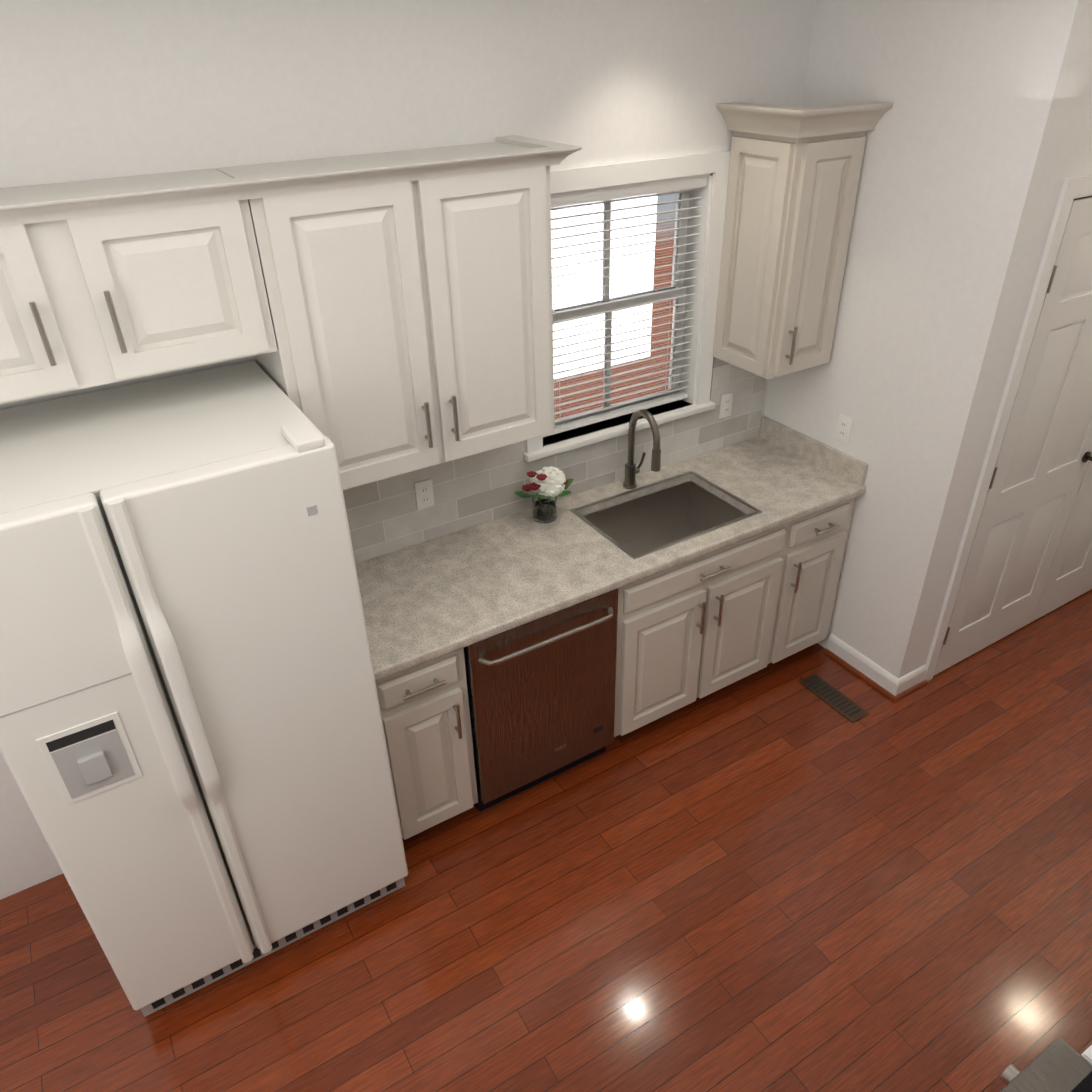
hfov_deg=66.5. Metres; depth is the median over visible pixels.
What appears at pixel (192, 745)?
fridge
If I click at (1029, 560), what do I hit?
closet door
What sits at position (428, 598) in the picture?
countertop
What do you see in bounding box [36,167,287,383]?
upper cabinet
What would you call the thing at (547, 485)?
vase
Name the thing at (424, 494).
outlet
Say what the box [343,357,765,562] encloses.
backsplash
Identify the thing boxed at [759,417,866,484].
backsplash
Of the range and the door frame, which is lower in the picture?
the range
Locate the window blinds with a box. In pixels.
[543,176,706,436]
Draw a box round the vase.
[515,466,573,522]
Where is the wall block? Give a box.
[764,0,1091,678]
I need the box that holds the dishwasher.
[464,589,617,811]
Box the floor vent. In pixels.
[799,674,868,722]
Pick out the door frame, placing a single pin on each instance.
(1072, 189)
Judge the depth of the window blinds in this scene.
3.30 m
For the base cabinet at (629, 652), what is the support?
on the floor
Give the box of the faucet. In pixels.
[622,409,661,488]
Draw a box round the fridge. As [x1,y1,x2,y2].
[0,361,407,1016]
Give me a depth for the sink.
3.68 m
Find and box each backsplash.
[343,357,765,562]
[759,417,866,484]
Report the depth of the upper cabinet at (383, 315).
2.44 m
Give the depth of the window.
3.37 m
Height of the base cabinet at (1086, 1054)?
0.920 m
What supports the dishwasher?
on the floor
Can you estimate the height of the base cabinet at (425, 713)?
0.878 m
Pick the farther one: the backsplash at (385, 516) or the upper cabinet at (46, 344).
the backsplash at (385, 516)
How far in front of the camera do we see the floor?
2.83 m
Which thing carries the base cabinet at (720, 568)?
on the floor
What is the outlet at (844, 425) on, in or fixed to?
attached to the wall block
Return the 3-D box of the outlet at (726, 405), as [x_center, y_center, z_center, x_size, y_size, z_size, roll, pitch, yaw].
[0.823,-0.640,3.796,0.072,0.116,0.009,-19,36,-25]
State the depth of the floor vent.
3.78 m
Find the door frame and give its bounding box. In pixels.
[925,174,1091,681]
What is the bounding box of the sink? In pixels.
[583,477,746,552]
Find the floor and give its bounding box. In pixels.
[0,589,1091,1091]
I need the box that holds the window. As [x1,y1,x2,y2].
[523,150,730,461]
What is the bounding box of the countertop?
[355,437,865,676]
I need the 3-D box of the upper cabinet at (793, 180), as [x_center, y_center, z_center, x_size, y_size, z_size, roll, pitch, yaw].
[0.940,-1.185,3.273,0.448,0.983,0.430,-19,36,-25]
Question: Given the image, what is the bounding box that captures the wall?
[0,0,815,899]
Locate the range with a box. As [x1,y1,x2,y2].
[999,1038,1091,1091]
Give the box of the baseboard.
[824,633,904,701]
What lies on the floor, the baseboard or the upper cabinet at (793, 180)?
the baseboard
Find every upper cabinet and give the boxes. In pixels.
[0,185,103,403]
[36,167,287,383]
[232,136,559,489]
[713,101,893,378]
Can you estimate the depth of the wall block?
3.04 m
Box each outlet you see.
[414,479,434,509]
[719,392,733,418]
[835,414,852,443]
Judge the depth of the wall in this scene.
2.45 m
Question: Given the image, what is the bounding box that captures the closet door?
[934,196,1091,674]
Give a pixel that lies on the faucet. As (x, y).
(630, 481)
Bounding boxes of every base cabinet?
[375,641,477,839]
[471,577,646,736]
[639,489,865,727]
[1081,1045,1091,1064]

